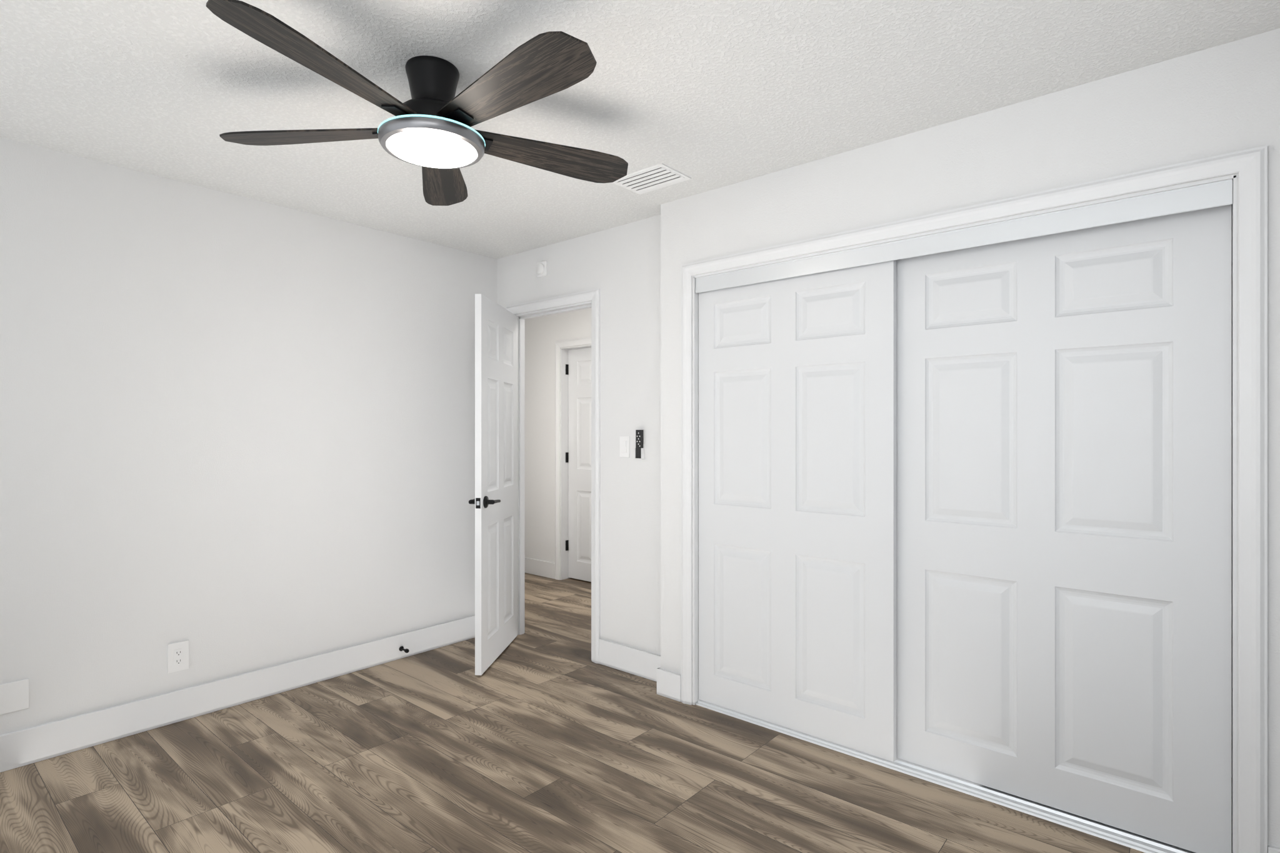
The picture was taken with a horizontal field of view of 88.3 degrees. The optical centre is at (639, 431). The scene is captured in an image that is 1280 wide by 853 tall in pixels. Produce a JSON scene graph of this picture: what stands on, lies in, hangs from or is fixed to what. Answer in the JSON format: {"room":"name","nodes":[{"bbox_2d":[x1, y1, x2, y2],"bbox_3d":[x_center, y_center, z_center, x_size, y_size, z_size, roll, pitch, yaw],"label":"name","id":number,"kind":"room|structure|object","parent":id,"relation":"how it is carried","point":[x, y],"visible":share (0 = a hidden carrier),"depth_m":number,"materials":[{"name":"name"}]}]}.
{"room":"empty bedroom","nodes":[
{"label":"empty bedroom","id":0,"kind":"room"},
{"bbox_2d":[0,137,497,734],"bbox_3d":[-2.033,0.090,3.119,0.100,2.440,3.435,0,0,40],"label":"wall","id":1,"kind":"structure","parent":0,"point":[240,429],"depth_m":3.08,"materials":[{"name":"white paint"}]},
{"bbox_2d":[0,678,28,714],"bbox_3d":[-2.447,1.032,2.551,0.007,0.115,0.123,0,0,40],"label":"outlet cover","id":2,"kind":"object","parent":1,"relation":"attached to","point":[14,695],"visible":1,"depth_m":2.56,"materials":[{"name":"white plastic"}]},
{"bbox_2d":[167,640,188,673],"bbox_3d":[-2.083,1.018,2.976,0.009,0.128,0.080,0,0,40],"label":"outlet","id":3,"kind":"object","parent":1,"relation":"attached to","point":[177,652],"visible":1,"depth_m":2.97,"materials":[{"name":"white plastic"}]},
{"bbox_2d":[398,646,409,653],"bbox_3d":[-1.347,1.252,3.773,0.071,0.028,0.028,0,0,40],"label":"door stop","id":4,"kind":"object","parent":1,"relation":"attached to","point":[401,648],"visible":1,"depth_m":3.77,"materials":[{"name":"black metal"}]},
{"bbox_2d":[525,308,591,563],"bbox_3d":[-0.233,0.090,5.490,3.368,2.440,0.120,0,0,40],"label":"wall","id":5,"kind":"structure","parent":0,"point":[541,333],"depth_m":5.97,"materials":[{"name":"white paint"}]},
{"bbox_2d":[555,336,591,579],"bbox_3d":[-0.376,0.258,5.601,0.883,2.105,0.140,0,0,40],"label":"door frame","id":6,"kind":"structure","parent":5,"relation":"attached to","point":[564,351],"depth_m":5.82,"materials":[{"name":"white paint"}]},
{"bbox_2d":[565,347,591,581],"bbox_3d":[-0.358,0.288,5.627,0.744,2.020,0.065,0,0,40],"label":"hall door","id":7,"kind":"structure","parent":5,"relation":"in","point":[578,369],"depth_m":5.78,"materials":[{"name":"white paint"}]},
{"bbox_2d":[0,572,1231,852],"bbox_3d":[-0.593,1.360,3.269,5.900,0.100,5.530,0,0,40],"label":"floor","id":8,"kind":"structure","parent":0,"point":[551,749],"depth_m":2.48,"materials":[{"name":"brown wood"}]},
{"bbox_2d":[695,700,1195,852],"bbox_3d":[1.029,1.304,2.578,1.915,0.013,0.104,0,0,40],"label":"track rail","id":9,"kind":"object","parent":8,"relation":"on","point":[1135,841],"visible":0.71,"depth_m":2.36,"materials":[{"name":"white metal"}]},
{"bbox_2d":[0,0,1279,259],"bbox_3d":[-0.593,-1.180,3.269,5.900,0.100,5.530,0,0,40],"label":"ceiling","id":10,"kind":"structure","parent":0,"point":[719,94],"depth_m":2.14,"materials":[{"name":"white paint"}]},
{"bbox_2d":[205,0,628,205],"bbox_3d":[-0.608,-0.997,2.022,1.277,0.267,1.322,0,0,40],"label":"ceiling fan","id":11,"kind":"object","parent":10,"relation":"hanging from","point":[432,130],"depth_m":1.95,"materials":[{"name":"black wood"}]},
{"bbox_2d":[611,163,691,194],"bbox_3d":[0.046,-1.125,2.955,0.300,0.009,0.210,0,0,40],"label":"ceiling vent","id":12,"kind":"object","parent":10,"relation":"in","point":[660,175],"depth_m":2.94,"materials":[{"name":"white metal"}]},
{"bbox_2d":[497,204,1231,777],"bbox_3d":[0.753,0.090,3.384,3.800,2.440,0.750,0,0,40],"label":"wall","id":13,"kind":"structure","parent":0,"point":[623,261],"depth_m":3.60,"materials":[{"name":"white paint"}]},
{"bbox_2d":[468,293,518,675],"bbox_3d":[-0.832,0.284,3.859,0.142,2.028,0.713,0,0,4],"label":"door","id":14,"kind":"structure","parent":13,"relation":"in","point":[495,501],"depth_m":3.76,"materials":[{"name":"white paint"}]},
{"bbox_2d":[536,260,547,277],"bbox_3d":[-0.607,-0.992,4.030,0.092,0.092,0.029,0,0,40],"label":"smoke detector","id":15,"kind":"object","parent":13,"relation":"attached to","point":[541,267],"visible":1,"depth_m":4.01,"materials":[{"name":"white plastic"}]},
{"bbox_2d":[505,288,600,663],"bbox_3d":[-0.519,0.253,4.019,0.834,2.115,0.104,0,0,40],"label":"door frame","id":16,"kind":"structure","parent":13,"relation":"attached to","point":[593,295],"depth_m":3.77,"materials":[{"name":"white paint"}]},
{"bbox_2d":[620,436,629,457],"bbox_3d":[-0.085,0.085,3.598,0.070,0.115,0.010,0,0,40],"label":"light switch","id":17,"kind":"object","parent":13,"relation":"attached to","point":[624,440],"visible":1,"depth_m":3.59,"materials":[{"name":"white plastic"}]},
{"bbox_2d":[634,430,644,459],"bbox_3d":[-0.002,0.071,3.517,0.048,0.156,0.026,0,0,40],"label":"remote holder","id":18,"kind":"object","parent":13,"relation":"attached to","point":[639,449],"visible":1,"depth_m":3.51,"materials":[{"name":"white plastic"}]},
{"bbox_2d":[660,28,1279,852],"bbox_3d":[1.030,0.090,2.577,2.332,2.440,0.120,0,0,40],"label":"wall","id":19,"kind":"structure","parent":0,"point":[1224,99],"depth_m":2.25,"materials":[{"name":"white paint"}]},
{"bbox_2d":[0,557,1279,852],"bbox_3d":[-0.852,1.240,2.963,5.702,0.140,4.532,0,0,40],"label":"baseboard","id":20,"kind":"structure","parent":19,"relation":"attached to","point":[25,747],"depth_m":3.19,"materials":[{"name":"white paint"}]},
{"bbox_2d":[698,260,896,761],"bbox_3d":[0.647,0.292,2.889,0.929,2.000,0.035,0,0,40],"label":"closet door","id":21,"kind":"structure","parent":19,"relation":"in","point":[797,375],"depth_m":2.83,"materials":[{"name":"white paint"}]},
{"bbox_2d":[695,178,1232,293],"bbox_3d":[1.029,-0.699,2.579,1.915,0.074,0.108,0,0,40],"label":"door track","id":22,"kind":"object","parent":19,"relation":"attached to","point":[1218,194],"visible":1,"depth_m":2.32,"materials":[{"name":"white wood"}]},
{"bbox_2d":[693,175,1236,852],"bbox_3d":[1.029,0.284,2.578,1.931,2.051,0.122,0,0,40],"label":"door frame","id":23,"kind":"structure","parent":19,"relation":"attached to","point":[695,295],"depth_m":2.25,"materials":[{"name":"white paint"}]},
{"bbox_2d":[680,145,1267,852],"bbox_3d":[0.984,0.253,2.525,2.059,2.115,0.018,0,0,40],"label":"trim","id":24,"kind":"structure","parent":19,"relation":"attached to","point":[1250,164],"depth_m":1.89,"materials":[{"name":"white paint"}]},
{"bbox_2d":[896,204,1231,852],"bbox_3d":[1.395,0.292,2.307,1.004,2.000,0.035,0,0,40],"label":"closet door","id":25,"kind":"structure","parent":19,"relation":"in","point":[1064,399],"depth_m":2.23,"materials":[{"name":"white paint"}]}
]}

